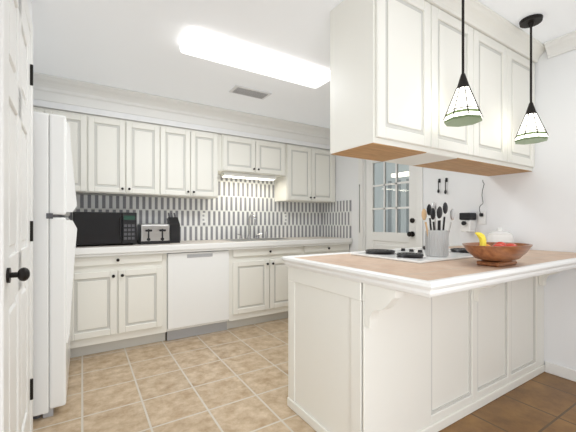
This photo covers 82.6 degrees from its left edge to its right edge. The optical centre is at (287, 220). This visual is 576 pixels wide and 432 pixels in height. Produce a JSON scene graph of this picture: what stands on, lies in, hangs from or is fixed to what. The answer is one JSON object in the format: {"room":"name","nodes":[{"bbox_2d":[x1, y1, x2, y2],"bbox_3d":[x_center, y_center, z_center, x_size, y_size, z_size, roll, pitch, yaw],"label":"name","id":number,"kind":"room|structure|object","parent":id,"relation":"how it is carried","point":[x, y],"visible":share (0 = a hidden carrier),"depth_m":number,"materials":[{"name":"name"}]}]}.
{"room":"kitchen","nodes":[
{"label":"kitchen","id":0,"kind":"room"},
{"bbox_2d":[27,0,31,18],"bbox_3d":[-0.957,-0.092,0.226,0.900,2.525,6.400,0,0,-32],"label":"wall","id":1,"kind":"structure","parent":0,"point":[29,2],"depth_m":1.80,"materials":[{"name":"white paint"}]},
{"bbox_2d":[0,0,32,431],"bbox_3d":[-1.089,0.100,1.351,0.113,2.125,0.812,0,0,-32],"label":"door","id":2,"kind":"structure","parent":1,"relation":"in","point":[16,231],"depth_m":1.22,"materials":[{"name":"white paint"}]},
{"bbox_2d":[23,0,32,431],"bbox_3d":[-1.107,0.062,1.333,0.015,2.215,0.975,0,0,-32],"label":"door frame","id":3,"kind":"structure","parent":1,"relation":"attached to","point":[29,19],"depth_m":1.69,"materials":[{"name":"white paint"}]},
{"bbox_2d":[33,72,329,149],"bbox_3d":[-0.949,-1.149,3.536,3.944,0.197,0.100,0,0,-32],"label":"soffit","id":4,"kind":"structure","parent":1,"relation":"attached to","point":[52,88],"depth_m":3.35,"materials":[{"name":"white paint"}]},
{"bbox_2d":[32,0,575,128],"bbox_3d":[0.530,-1.343,1.159,4.170,0.185,6.600,0,0,-32],"label":"ceiling","id":5,"kind":"structure","parent":0,"point":[132,45],"depth_m":2.30,"materials":[{"name":"white paint"}]},
{"bbox_2d":[229,85,271,99],"bbox_3d":[-0.364,-1.240,3.177,0.380,0.013,0.180,0,0,-32],"label":"ceiling vent","id":6,"kind":"object","parent":5,"relation":"in","point":[248,92],"visible":1,"depth_m":3.16,"materials":[{"name":"white metal"}]},
{"bbox_2d":[180,30,329,87],"bbox_3d":[-0.192,-1.216,2.536,1.210,0.062,0.260,0,0,-32],"label":"ceiling light","id":7,"kind":"object","parent":5,"relation":"attached to","point":[195,43],"visible":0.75,"depth_m":2.42,"materials":[{"name":"white plastic"}]},
{"bbox_2d":[330,0,441,163],"bbox_3d":[0.566,-0.876,1.937,0.518,0.952,0.361,0,0,-32],"label":"upper cabinet","id":8,"kind":"object","parent":5,"relation":"hanging from","point":[395,70],"depth_m":1.80,"materials":[{"name":"white paint"}]},
{"bbox_2d":[403,0,481,167],"bbox_3d":[0.919,-0.876,2.159,0.573,0.952,0.361,0,0,-32],"label":"upper cabinet","id":9,"kind":"object","parent":5,"relation":"hanging from","point":[463,144],"depth_m":2.06,"materials":[{"name":"white paint"}]},
{"bbox_2d":[444,0,482,126],"bbox_3d":[0.947,-0.944,1.774,0.196,0.817,0.196,0,0,-32],"label":"pendant light","id":10,"kind":"object","parent":5,"relation":"hanging from","point":[463,109],"visible":1,"depth_m":1.74,"materials":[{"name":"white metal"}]},
{"bbox_2d":[432,12,513,172],"bbox_3d":[1.296,-0.876,2.395,0.573,0.952,0.361,0,0,-32],"label":"upper cabinet","id":11,"kind":"object","parent":5,"relation":"hanging from","point":[497,41],"depth_m":2.29,"materials":[{"name":"white paint"}]},
{"bbox_2d":[466,32,537,175],"bbox_3d":[1.650,-0.876,2.617,0.517,0.952,0.361,0,0,-32],"label":"upper cabinet","id":12,"kind":"object","parent":5,"relation":"hanging from","point":[524,155],"depth_m":2.49,"materials":[{"name":"white paint"}]},
{"bbox_2d":[515,14,547,144],"bbox_3d":[1.634,-0.944,2.205,0.196,0.817,0.196,0,0,-32],"label":"pendant light","id":13,"kind":"object","parent":5,"relation":"hanging from","point":[532,130],"visible":1,"depth_m":2.18,"materials":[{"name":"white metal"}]},
{"bbox_2d":[33,318,575,431],"bbox_3d":[0.530,1.200,1.159,4.170,0.060,6.600,0,0,-32],"label":"floor","id":14,"kind":"structure","parent":0,"point":[235,379],"depth_m":2.21,"materials":[{"name":"beige tile"}]},
{"bbox_2d":[33,111,76,418],"bbox_3d":[-1.866,0.265,2.132,0.841,1.810,0.804,0,0,-32],"label":"fridge","id":15,"kind":"object","parent":14,"relation":"on","point":[54,228],"visible":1,"depth_m":1.95,"materials":[{"name":"white metal"}]},
{"bbox_2d":[70,250,169,357],"bbox_3d":[-1.669,0.726,3.184,0.825,0.888,0.608,0,0,-32],"label":"base cabinet","id":16,"kind":"object","parent":14,"relation":"on","point":[119,296],"depth_m":2.93,"materials":[{"name":"white paint"}]},
{"bbox_2d":[75,238,349,253],"bbox_3d":[-0.991,0.254,3.596,3.934,0.050,0.630,0,0,-32],"label":"countertop","id":17,"kind":"structure","parent":16,"relation":"on","point":[221,244],"depth_m":3.35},
{"bbox_2d":[73,212,136,246],"bbox_3d":[-1.764,0.074,3.166,0.516,0.310,0.402,0,0,-32],"label":"microwave","id":18,"kind":"object","parent":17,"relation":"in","point":[98,228],"visible":0.85,"depth_m":3.01,"materials":[{"name":"black plastic"}]},
{"bbox_2d":[137,224,169,243],"bbox_3d":[-1.386,0.129,3.377,0.288,0.201,0.294,0,0,-32],"label":"toaster","id":19,"kind":"object","parent":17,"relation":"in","point":[153,233],"visible":0.98,"depth_m":3.28,"materials":[{"name":"silver metal"}]},
{"bbox_2d":[167,213,179,242],"bbox_3d":[-1.243,0.070,3.535,0.100,0.319,0.230,0,0,-32],"label":"knife block","id":20,"kind":"object","parent":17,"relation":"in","point":[173,222],"visible":0.94,"depth_m":3.45,"materials":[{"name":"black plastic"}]},
{"bbox_2d":[237,214,267,238],"bbox_3d":[-0.417,0.067,4.154,0.438,0.316,0.206,0,0,-32],"label":"faucet","id":21,"kind":"object","parent":17,"relation":"on","point":[249,236],"depth_m":4.19,"materials":[{"name":"silver metal"}]},
{"bbox_2d":[220,237,293,257],"bbox_3d":[-0.382,0.315,4.043,0.780,0.179,0.465,0,0,-32],"label":"sink","id":22,"kind":"object","parent":17,"relation":"in","point":[240,239],"depth_m":4.12,"materials":[{"name":"silver metal"}]},
{"bbox_2d":[167,250,228,340],"bbox_3d":[-1.039,0.741,3.552,0.627,0.853,0.577,0,0,-32],"label":"dishwasher","id":23,"kind":"object","parent":14,"relation":"on","point":[197,293],"visible":0.9,"depth_m":3.30,"materials":[{"name":"white metal"}]},
{"bbox_2d":[210,246,305,328],"bbox_3d":[-0.380,0.726,3.993,0.950,0.888,0.608,0,0,-32],"label":"base cabinet","id":24,"kind":"object","parent":14,"relation":"on","point":[258,275],"depth_m":3.67,"materials":[{"name":"white paint"}]},
{"bbox_2d":[306,242,349,254],"bbox_3d":[0.346,0.726,4.448,0.763,0.888,0.608,0,0,-32],"label":"base cabinet","id":25,"kind":"object","parent":14,"relation":"on","point":[319,247],"depth_m":4.18,"materials":[{"name":"white paint"}]},
{"bbox_2d":[287,269,437,431],"bbox_3d":[0.403,0.726,1.943,0.522,0.888,0.656,0,0,-32],"label":"base cabinet","id":26,"kind":"object","parent":14,"relation":"on","point":[416,339],"depth_m":1.70,"materials":[{"name":"white paint"}]},
{"bbox_2d":[282,245,575,300],"bbox_3d":[1.076,0.256,2.162,1.975,0.064,1.056,0,0,-32],"label":"countertop","id":27,"kind":"structure","parent":26,"relation":"on","point":[408,272],"depth_m":1.69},
{"bbox_2d":[350,245,503,263],"bbox_3d":[0.951,0.211,2.238,0.910,0.035,0.540,0,0,-32],"label":"cooktop","id":28,"kind":"object","parent":27,"relation":"in","point":[416,256],"depth_m":2.02,"materials":[{"name":"white"}]},
{"bbox_2d":[422,202,454,256],"bbox_3d":[0.912,0.050,2.018,0.199,0.332,0.133,0,0,-32],"label":"utensil crock","id":29,"kind":"object","parent":27,"relation":"on","point":[437,243],"visible":1,"depth_m":1.98,"materials":[{"name":"grey ceramic"}]},
{"bbox_2d":[462,232,532,266],"bbox_3d":[1.094,0.143,1.719,0.410,0.172,0.287,0,0,-32],"label":"fruit bowl","id":30,"kind":"object","parent":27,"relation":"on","point":[496,254],"visible":1,"depth_m":1.63,"materials":[{"name":"brown wood"}]},
{"bbox_2d":[487,228,512,242],"bbox_3d":[1.737,0.141,2.689,0.184,0.176,0.184,0,0,-32],"label":"canister","id":31,"kind":"object","parent":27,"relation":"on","point":[499,235],"visible":0.73,"depth_m":2.62,"materials":[{"name":"white ceramic"}]},
{"bbox_2d":[438,281,537,431],"bbox_3d":[1.160,0.726,2.418,1.295,0.888,0.656,0,0,-32],"label":"base cabinet","id":32,"kind":"object","parent":14,"relation":"on","point":[488,339],"depth_m":2.11,"materials":[{"name":"white paint"}]},
{"bbox_2d":[538,277,545,374],"bbox_3d":[1.758,0.726,2.793,0.148,0.888,0.656,0,0,-32],"label":"base cabinet","id":33,"kind":"object","parent":14,"relation":"on","point":[541,280],"depth_m":2.52,"materials":[{"name":"white paint"}]},
{"bbox_2d":[335,49,575,369],"bbox_3d":[2.254,-0.092,2.240,0.100,2.525,6.400,0,0,-32],"label":"wall","id":34,"kind":"structure","parent":0,"point":[536,207],"depth_m":2.56,"materials":[{"name":"white paint"}]},
{"bbox_2d":[322,200,350,237],"bbox_3d":[0.678,-0.025,4.647,0.006,0.510,0.623,0,0,-32],"label":"backsplash","id":35,"kind":"structure","parent":34,"relation":"attached to","point":[336,218],"depth_m":4.61,"materials":[{"name":"white tile"}]},
{"bbox_2d":[358,158,422,250],"bbox_3d":[1.212,0.110,3.885,0.118,2.120,0.945,0,0,-32],"label":"door frame","id":36,"kind":"structure","parent":34,"relation":"attached to","point":[419,202],"depth_m":4.19,"materials":[{"name":"white paint"}]},
{"bbox_2d":[366,159,415,249],"bbox_3d":[1.187,0.152,3.870,0.116,2.023,0.767,0,0,-32],"label":"door","id":37,"kind":"structure","parent":34,"relation":"in","point":[390,205],"depth_m":3.89,"materials":[{"name":"white paint"}]},
{"bbox_2d":[437,178,447,193],"bbox_3d":[1.540,-0.343,3.252,0.029,0.147,0.106,0,0,-32],"label":"wall hooks","id":38,"kind":"object","parent":34,"relation":"attached to","point":[439,181],"depth_m":3.24,"materials":[{"name":"black metal"}]},
{"bbox_2d":[459,213,475,231],"bbox_3d":[1.640,0.013,3.000,0.127,0.175,0.100,0,0,-32],"label":"can opener","id":39,"kind":"object","parent":34,"relation":"attached to","point":[468,222],"visible":1,"depth_m":2.97,"materials":[{"name":"white plastic"}]},
{"bbox_2d":[478,180,485,223],"bbox_3d":[1.730,-0.168,2.939,0.040,0.396,0.072,0,0,-32],"label":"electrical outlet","id":40,"kind":"object","parent":34,"relation":"attached to","point":[481,217],"visible":0.94,"depth_m":2.93,"materials":[{"name":"white plastic"}]},
{"bbox_2d":[544,30,575,58],"bbox_3d":[2.295,-1.250,1.995,0.085,0.205,5.940,0,0,-32],"label":"crown molding","id":41,"kind":"structure","parent":34,"relation":"attached to","point":[559,45],"depth_m":2.42,"materials":[{"name":"white paint"}]},
{"bbox_2d":[545,361,575,381],"bbox_3d":[2.950,1.127,1.020,0.013,0.085,3.595,0,0,-32],"label":"baseboard","id":42,"kind":"structure","parent":34,"relation":"attached to","point":[561,371],"depth_m":2.45,"materials":[{"name":"white paint"}]},
{"bbox_3d":[-1.197,-0.040,3.912,4.170,2.420,0.100,0,0,-32],"label":"wall","id":43,"kind":"structure","parent":0,"visible":0},
{"bbox_2d":[33,107,96,194],"bbox_3d":[-2.193,-0.628,3.021,0.695,0.726,0.328,0,0,-32],"label":"upper cabinet","id":44,"kind":"object","parent":43,"relation":"attached to","point":[83,127],"depth_m":3.02,"materials":[{"name":"white paint"}]},
{"bbox_2d":[97,116,168,197],"bbox_3d":[-1.675,-0.628,3.346,0.748,0.726,0.328,0,0,-32],"label":"upper cabinet","id":45,"kind":"object","parent":43,"relation":"attached to","point":[114,157],"depth_m":3.25,"materials":[{"name":"white paint"}]},
{"bbox_2d":[65,174,321,240],"bbox_3d":[-1.162,-0.373,3.868,3.935,1.206,0.006,0,0,-32],"label":"backsplash","id":46,"kind":"structure","parent":43,"relation":"attached to","point":[233,206],"depth_m":4.12,"materials":[{"name":"white tile"}]},
{"bbox_2d":[200,213,205,222],"bbox_3d":[-1.019,-0.040,3.948,0.072,0.120,0.008,0,0,-32],"label":"electrical outlet","id":47,"kind":"object","parent":46,"relation":"attached to","point":[203,217],"depth_m":3.94,"materials":[{"name":"white plastic"}]},
{"bbox_2d":[283,214,287,221],"bbox_3d":[-0.032,-0.040,4.568,0.072,0.120,0.008,0,0,-32],"label":"electrical outlet","id":48,"kind":"object","parent":46,"relation":"attached to","point":[285,216],"depth_m":4.56,"materials":[{"name":"white plastic"}]},
{"bbox_2d":[165,127,224,198],"bbox_3d":[-1.142,-0.628,3.680,0.725,0.726,0.328,0,0,-32],"label":"upper cabinet","id":49,"kind":"object","parent":43,"relation":"attached to","point":[196,158],"depth_m":3.58,"materials":[{"name":"white paint"}]},
{"bbox_2d":[225,135,288,178],"bbox_3d":[-0.484,-0.783,4.093,0.920,0.416,0.328,0,0,-32],"label":"upper cabinet","id":50,"kind":"object","parent":43,"relation":"attached to","point":[245,158],"depth_m":3.97,"materials":[{"name":"white paint"}]},
{"bbox_2d":[220,171,275,180],"bbox_3d":[-0.478,-0.548,4.056,0.700,0.050,0.100,0,0,-32],"label":"light","id":51,"kind":"object","parent":50,"relation":"attached to","point":[223,174],"depth_m":4.00,"materials":[{"name":"white plastic"}]},
{"bbox_2d":[273,144,334,202],"bbox_3d":[0.237,-0.628,4.545,0.843,0.726,0.328,0,0,-32],"label":"upper cabinet","id":52,"kind":"object","parent":43,"relation":"attached to","point":[311,177],"depth_m":4.39,"materials":[{"name":"white paint"}]}
]}

